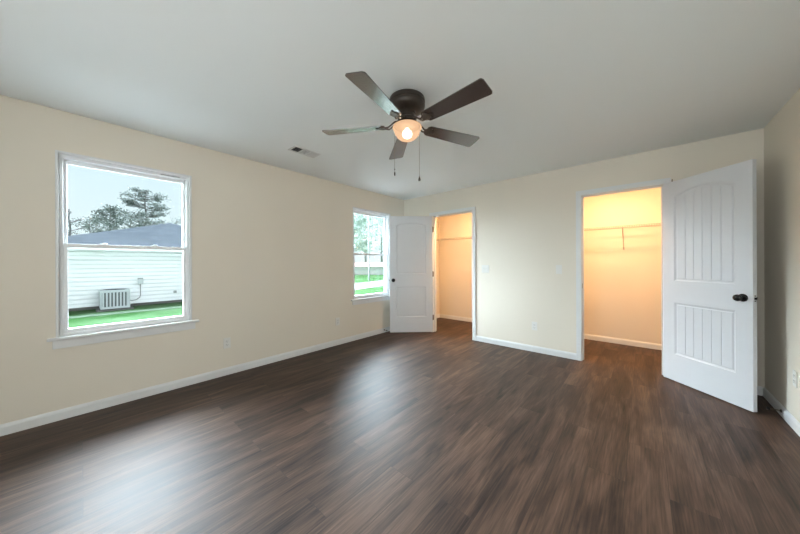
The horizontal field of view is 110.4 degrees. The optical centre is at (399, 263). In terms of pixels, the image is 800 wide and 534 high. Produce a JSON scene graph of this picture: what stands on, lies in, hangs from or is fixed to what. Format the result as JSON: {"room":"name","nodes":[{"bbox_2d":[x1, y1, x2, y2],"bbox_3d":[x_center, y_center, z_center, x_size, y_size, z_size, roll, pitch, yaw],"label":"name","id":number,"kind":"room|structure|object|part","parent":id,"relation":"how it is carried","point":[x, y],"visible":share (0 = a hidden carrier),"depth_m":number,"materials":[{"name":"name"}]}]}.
{"room":"empty bedroom","nodes":[
{"label":"empty bedroom","id":0,"kind":"room"},
{"bbox_2d":[0,95,439,424],"bbox_3d":[-1.424,0.005,3.741,0.150,2.440,7.100,0,0,41],"label":"wall","id":1,"kind":"structure","parent":0,"point":[272,246],"depth_m":2.86,"materials":[{"name":"beige paint"}]},
{"bbox_2d":[47,150,198,349],"bbox_3d":[-2.448,-0.111,2.546,0.182,1.557,0.971,0,0,41],"label":"window","id":2,"kind":"structure","parent":1,"relation":"in","point":[66,337],"depth_m":2.40,"materials":[{"name":"white paint"}]},
{"bbox_3d":[-2.400,0.590,2.506,0.062,0.022,0.971,0,0,41],"label":"sill","id":3,"kind":"part","parent":2,"relation":"part of","materials":[{"name":"white paint"}]},
{"bbox_3d":[-2.479,-0.489,2.562,0.032,0.713,0.796,0,0,41],"label":"sash","id":4,"kind":"part","parent":2,"relation":"part of","materials":[{"name":"white plastic"}]},
{"bbox_3d":[-2.446,0.197,2.537,0.034,0.720,0.796,0,0,41],"label":"sash","id":5,"kind":"part","parent":2,"relation":"part of","materials":[{"name":"white plastic"}]},
{"bbox_2d":[0,326,389,435],"bbox_3d":[-1.760,1.187,3.228,0.013,0.080,5.640,0,0,41],"label":"baseboard","id":6,"kind":"structure","parent":1,"relation":"attached to","point":[42,419],"depth_m":2.60,"materials":[{"name":"white paint"}]},
{"bbox_2d":[223,337,230,348],"bbox_3d":[-1.906,0.877,3.064,0.009,0.115,0.070,0,0,41],"label":"wall outlet","id":7,"kind":"object","parent":1,"relation":"attached to","point":[226,341],"visible":1,"depth_m":3.06,"materials":[{"name":"white plastic"}]},
{"bbox_2d":[336,317,339,325],"bbox_3d":[-0.936,0.873,4.175,0.009,0.115,0.070,0,0,41],"label":"wall outlet","id":8,"kind":"object","parent":1,"relation":"attached to","point":[337,319],"visible":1,"depth_m":4.18,"materials":[{"name":"white plastic"}]},
{"bbox_2d":[351,207,389,304],"bbox_3d":[-0.500,-0.119,4.775,0.182,1.557,0.967,0,0,41],"label":"window","id":9,"kind":"structure","parent":1,"relation":"in","point":[374,297],"depth_m":4.88,"materials":[{"name":"white paint"}]},
{"bbox_3d":[-0.531,-0.497,4.791,0.032,0.713,0.792,0,0,41],"label":"sash","id":10,"kind":"part","parent":9,"relation":"part of","materials":[{"name":"clear glass"}]},
{"bbox_3d":[-0.452,0.583,4.735,0.062,0.022,0.967,0,0,41],"label":"sill","id":11,"kind":"part","parent":9,"relation":"part of","materials":[{"name":"white paint"}]},
{"bbox_3d":[-0.499,0.190,4.766,0.034,0.720,0.792,0,0,41],"label":"sash","id":12,"kind":"part","parent":9,"relation":"part of","materials":[{"name":"white plastic"}]},
{"bbox_2d":[0,318,799,533],"bbox_3d":[0.242,1.244,2.289,4.562,0.050,7.100,0,0,41],"label":"floor","id":13,"kind":"structure","parent":0,"point":[442,431],"depth_m":1.80,"materials":[{"name":"brown wood"}]},
{"bbox_2d":[0,0,799,199],"bbox_3d":[0.232,-1.271,2.289,4.562,0.100,7.100,0,0,41],"label":"ceiling","id":14,"kind":"structure","parent":0,"point":[571,82],"depth_m":1.77,"materials":[{"name":"white paint"}]},
{"bbox_2d":[288,145,320,157],"bbox_3d":[-1.037,-1.213,3.027,0.160,0.006,0.310,0,0,41],"label":"ceiling vent","id":15,"kind":"object","parent":14,"relation":"in","point":[297,149],"visible":1,"depth_m":3.02,"materials":[{"name":"white metal"}]},
{"bbox_2d":[322,71,491,180],"bbox_3d":[0.072,-0.905,2.027,1.230,0.631,1.260,0,0,41],"label":"ceiling fan","id":16,"kind":"object","parent":14,"relation":"hanging from","point":[405,105],"visible":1,"depth_m":1.95,"materials":[{"name":"brown wood"}]},
{"bbox_3d":[-0.348,-1.019,2.127,0.483,0.035,0.136,0,0,10],"label":"fan blade","id":17,"kind":"part","parent":16,"relation":"part of","materials":[{"name":"brown wood"}]},
{"bbox_3d":[-0.136,-1.020,1.699,0.136,0.035,0.483,0,0,28],"label":"fan blade","id":18,"kind":"part","parent":16,"relation":"part of","materials":[{"name":"brown wood"}]},
{"bbox_3d":[-0.006,-1.020,2.461,0.136,0.035,0.483,0,0,-8],"label":"fan blade","id":19,"kind":"part","parent":16,"relation":"part of","materials":[{"name":"brown wood"}]},
{"bbox_3d":[0.053,-0.963,2.059,0.216,0.109,0.216,0,0,41],"label":"lamp shade","id":20,"kind":"part","parent":16,"relation":"part of","materials":[{"name":"glass"}]},
{"bbox_3d":[0.417,-1.022,2.240,0.483,0.035,0.136,0,0,-26],"label":"fan blade","id":21,"kind":"part","parent":16,"relation":"part of","materials":[{"name":"brown wood"}]},
{"bbox_3d":[0.337,-1.022,1.768,0.136,0.035,0.483,0,0,-44],"label":"fan blade","id":22,"kind":"part","parent":16,"relation":"part of","materials":[{"name":"brown wood"}]},
{"bbox_2d":[439,187,661,343],"bbox_3d":[2.545,-0.010,4.908,4.292,2.440,0.120,0,0,41],"label":"wall","id":23,"kind":"structure","parent":0,"point":[622,288],"depth_m":4.23,"materials":[{"name":"beige paint"}]},
{"bbox_2d":[436,237,471,240],"bbox_3d":[1.574,-0.362,5.464,2.095,0.330,0.318,0,0,41],"label":"wire shelf","id":24,"kind":"object","parent":23,"relation":"attached to","point":[459,237],"visible":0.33,"depth_m":5.80,"materials":[{"name":"white metal"}]},
{"bbox_2d":[584,223,660,249],"bbox_3d":[3.227,-0.368,4.019,2.087,0.330,0.318,0,0,41],"label":"wire shelf","id":25,"kind":"object","parent":23,"relation":"attached to","point":[622,227],"visible":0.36,"depth_m":3.96,"materials":[{"name":"white metal"}]},
{"bbox_3d":[3.226,-0.513,4.018,2.084,0.036,0.314,0,0,41],"label":"shelf rod","id":26,"kind":"part","parent":25,"relation":"part of","materials":[{"name":"white metal"}]},
{"bbox_2d":[404,128,764,387],"bbox_3d":[1.740,-0.007,3.987,4.292,2.440,0.115,0,0,41],"label":"wall","id":27,"kind":"structure","parent":0,"point":[525,226],"depth_m":3.73,"materials":[{"name":"beige paint"}]},
{"bbox_2d":[389,216,432,331],"bbox_3d":[0.191,0.189,4.907,0.762,2.040,0.171,0,0,-2],"label":"door","id":28,"kind":"structure","parent":27,"relation":"in","point":[411,292],"depth_m":4.89,"materials":[{"name":"white paint"}]},
{"bbox_3d":[0.194,-0.263,4.907,0.528,0.900,0.035,0,0,-2],"label":"panel","id":29,"kind":"part","parent":28,"relation":"part of","materials":[{"name":"white paint"}]},
{"bbox_3d":[0.198,0.673,4.907,0.528,0.528,0.035,0,0,-2],"label":"panel","id":30,"kind":"part","parent":28,"relation":"part of","materials":[{"name":"white paint"}]},
{"bbox_2d":[429,207,475,340],"bbox_3d":[0.902,0.160,4.721,0.879,2.113,0.145,0,0,41],"label":"trim","id":31,"kind":"structure","parent":27,"relation":"attached to","point":[434,215],"depth_m":4.62,"materials":[{"name":"white paint"}]},
{"bbox_2d":[482,265,488,272],"bbox_3d":[1.310,0.084,4.276,0.116,0.115,0.016,0,0,41],"label":"light switch","id":32,"kind":"object","parent":27,"relation":"attached to","point":[485,268],"visible":1,"depth_m":4.27,"materials":[{"name":"white plastic"}]},
{"bbox_2d":[532,322,536,330],"bbox_3d":[1.846,0.860,3.815,0.070,0.115,0.009,0,0,41],"label":"wall outlet","id":33,"kind":"object","parent":27,"relation":"attached to","point":[534,324],"visible":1,"depth_m":3.81,"materials":[{"name":"white plastic"}]},
{"bbox_2d":[556,265,561,273],"bbox_3d":[2.067,0.079,3.615,0.070,0.115,0.016,0,0,41],"label":"light switch","id":34,"kind":"object","parent":27,"relation":"attached to","point":[558,267],"visible":1,"depth_m":3.62,"materials":[{"name":"white plastic"}]},
{"bbox_2d":[476,335,762,395],"bbox_3d":[1.703,1.173,3.939,4.266,0.080,0.013,0,0,41],"label":"baseboard","id":35,"kind":"structure","parent":27,"relation":"attached to","point":[564,354],"depth_m":3.82,"materials":[{"name":"white paint"}]},
{"bbox_2d":[576,178,670,375],"bbox_3d":[2.576,0.153,3.257,0.854,2.113,0.146,0,0,41],"label":"trim","id":36,"kind":"structure","parent":27,"relation":"attached to","point":[580,195],"depth_m":3.45,"materials":[{"name":"white paint"}]},
{"bbox_2d":[663,159,757,411],"bbox_3d":[2.838,0.163,2.593,0.171,2.071,0.726,0,0,-4],"label":"door","id":37,"kind":"structure","parent":27,"relation":"in","point":[710,297],"depth_m":2.50,"materials":[{"name":"white paint"}]},
{"bbox_3d":[2.836,-0.282,2.598,0.035,0.918,0.492,0,0,-4],"label":"panel","id":38,"kind":"part","parent":37,"relation":"part of","materials":[{"name":"white paint"}]},
{"bbox_3d":[2.840,0.663,2.598,0.035,0.528,0.492,0,0,-4],"label":"panel","id":39,"kind":"part","parent":37,"relation":"part of","materials":[{"name":"white paint"}]},
{"bbox_3d":[2.806,0.284,2.299,0.068,0.066,0.066,0,0,-4],"label":"knob","id":40,"kind":"part","parent":37,"relation":"part of","materials":[{"name":"black metal"}]},
{"bbox_2d":[764,88,799,422],"bbox_3d":[1.909,-0.008,0.828,0.120,2.440,7.100,0,0,41],"label":"wall","id":41,"kind":"structure","parent":0,"point":[782,133],"depth_m":2.20,"materials":[{"name":"beige paint"}]},
{"bbox_2d":[763,387,799,436],"bbox_3d":[1.463,1.174,0.412,0.013,0.080,5.640,0,0,41],"label":"baseboard","id":42,"kind":"structure","parent":41,"relation":"attached to","point":[786,415],"depth_m":2.18,"materials":[{"name":"white paint"}]},
{"bbox_2d":[793,370,797,387],"bbox_3d":[2.868,0.837,2.019,0.009,0.115,0.070,0,0,41],"label":"wall outlet","id":43,"kind":"object","parent":41,"relation":"attached to","point":[795,374],"visible":1,"depth_m":2.01,"materials":[{"name":"white plastic"}]},
{"label":"outside","id":44,"kind":"structure","parent":0,"visible":0},
{"bbox_2d":[68,275,383,327],"bbox_3d":[-28.573,1.772,71.450,129.850,0.200,190.000,0,0,41],"label":"lawn","id":45,"kind":"structure","parent":44,"point":[125,317],"depth_m":8.88,"materials":[{"name":"green plant"}]},
{"bbox_2d":[67,209,84,235],"bbox_3d":[-20.946,-0.893,17.330,1.907,5.090,1.505,0,0,-7],"label":"bare tree","id":46,"kind":"object","parent":45,"relation":"on","point":[69,211],"visible":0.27,"depth_m":17.34,"materials":[{"name":"grey plant"}]},
{"bbox_2d":[67,215,106,235],"bbox_3d":[-23.056,-0.971,20.789,2.793,5.245,2.548,0,0,-24],"label":"broadleaf tree","id":47,"kind":"object","parent":45,"relation":"on","point":[90,218],"visible":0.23,"depth_m":20.48,"materials":[{"name":"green plant"}]},
{"bbox_2d":[76,203,134,232],"bbox_3d":[-20.637,-1.300,19.774,3.319,5.904,2.867,0,0,-19],"label":"broadleaf tree","id":48,"kind":"object","parent":45,"relation":"on","point":[113,210],"visible":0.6,"depth_m":19.50,"materials":[{"name":"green plant"}]},
{"bbox_2d":[95,305,133,311],"bbox_3d":[-9.971,1.578,9.720,0.900,0.042,0.900,0,0,41],"label":"pad","id":49,"kind":"object","parent":45,"relation":"on","point":[131,307],"visible":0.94,"depth_m":9.42,"materials":[{"name":"concrete"}]},
{"bbox_2d":[99,288,129,309],"bbox_3d":[-9.981,1.225,9.723,0.744,0.662,0.736,0,0,41],"label":"air conditioner","id":50,"kind":"object","parent":49,"relation":"on","point":[108,298],"visible":1,"depth_m":9.47,"materials":[{"name":"grey paint"}]},
{"bbox_2d":[67,223,182,310],"bbox_3d":[-12.425,-0.236,15.005,10.400,3.890,8.990,0,0,41],"label":"house","id":51,"kind":"structure","parent":45,"relation":"on","point":[90,270],"depth_m":10.49,"materials":[{"name":"white plastic"}]},
{"bbox_2d":[130,278,142,300],"bbox_3d":[-9.916,0.972,10.427,0.133,0.846,0.448,0,0,26],"label":"box","id":52,"kind":"object","parent":51,"relation":"attached to","point":[140,280],"visible":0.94,"depth_m":10.53,"materials":[{"name":"grey paint"}]},
{"bbox_2d":[68,306,182,318],"bbox_3d":[-8.256,1.612,9.875,0.480,0.060,11.000,0,0,41],"label":"edging strip","id":53,"kind":"object","parent":45,"relation":"on","point":[122,312],"visible":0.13,"depth_m":8.99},
{"bbox_2d":[114,214,141,229],"bbox_3d":[-27.408,-1.725,28.132,3.800,6.801,3.831,0,0,-28],"label":"broadleaf tree","id":54,"kind":"object","parent":45,"relation":"on","point":[129,214],"visible":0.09,"depth_m":28.18,"materials":[{"name":"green plant"}]},
{"bbox_2d":[107,186,180,230],"bbox_3d":[-22.256,-2.583,24.398,4.807,8.469,4.328,0,0,-41],"label":"pine tree","id":55,"kind":"object","parent":45,"relation":"on","point":[145,215],"visible":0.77,"depth_m":24.36,"materials":[{"name":"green plant"}]},
{"bbox_2d":[165,216,181,224],"bbox_3d":[-25.663,-1.934,31.829,3.702,7.212,3.657,0,0,-23],"label":"broadleaf tree","id":56,"kind":"object","parent":45,"relation":"on","point":[180,220],"visible":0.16,"depth_m":31.73,"materials":[{"name":"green plant"}]},
{"bbox_2d":[354,214,383,252],"bbox_3d":[-5.980,-4.038,36.138,7.403,11.266,8.627,0,0,36],"label":"broadleaf tree","id":57,"kind":"object","parent":45,"relation":"on","point":[361,221],"visible":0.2,"depth_m":34.95,"materials":[{"name":"green plant"}]},
{"bbox_2d":[354,213,383,261],"bbox_3d":[-6.580,-6.268,53.375,11.834,15.744,10.771,0,0,37],"label":"broadleaf tree","id":58,"kind":"object","parent":45,"relation":"on","point":[382,220],"visible":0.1,"depth_m":53.78,"materials":[{"name":"green plant"}]},
{"bbox_2d":[368,216,369,279],"bbox_3d":[-2.910,-2.529,26.000,1.800,8.200,0.150,0,0,41],"label":"utility pole","id":59,"kind":"object","parent":45,"relation":"on","point":[368,216],"visible":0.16,"depth_m":25.94,"materials":[{"name":"grey paint"}]},
{"bbox_2d":[355,262,383,274],"bbox_3d":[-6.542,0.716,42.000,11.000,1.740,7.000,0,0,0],"label":"house","id":60,"kind":"structure","parent":45,"relation":"on","point":[361,268],"depth_m":39.00,"materials":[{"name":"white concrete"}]},
{"bbox_2d":[367,217,383,261],"bbox_3d":[-4.624,-7.786,68.450,11.724,18.771,12.979,0,0,37],"label":"broadleaf tree","id":61,"kind":"object","parent":45,"relation":"on","point":[380,243],"visible":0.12,"depth_m":67.98,"materials":[{"name":"green plant"}]},
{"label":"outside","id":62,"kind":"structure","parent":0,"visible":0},
{"bbox_2d":[355,280,383,289],"bbox_3d":[8.019,1.563,41.241,3.200,0.100,66.000,0,0,27],"label":"pavement","id":63,"kind":"structure","parent":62,"point":[364,285],"depth_m":20.48,"materials":[{"name":"white concrete"}]},
{"bbox_3d":[2.145,-0.009,4.444,0.100,2.440,1.105,0,0,41],"label":"wall","id":64,"kind":"structure","parent":0,"visible":0},
{"bbox_2d":[437,314,661,349],"bbox_3d":[2.146,1.171,4.447,4.292,0.080,1.105,0,0,41],"label":"baseboard","id":65,"kind":"structure","parent":64,"relation":"attached to","point":[586,336],"depth_m":4.22,"materials":[{"name":"white paint"}]}
]}

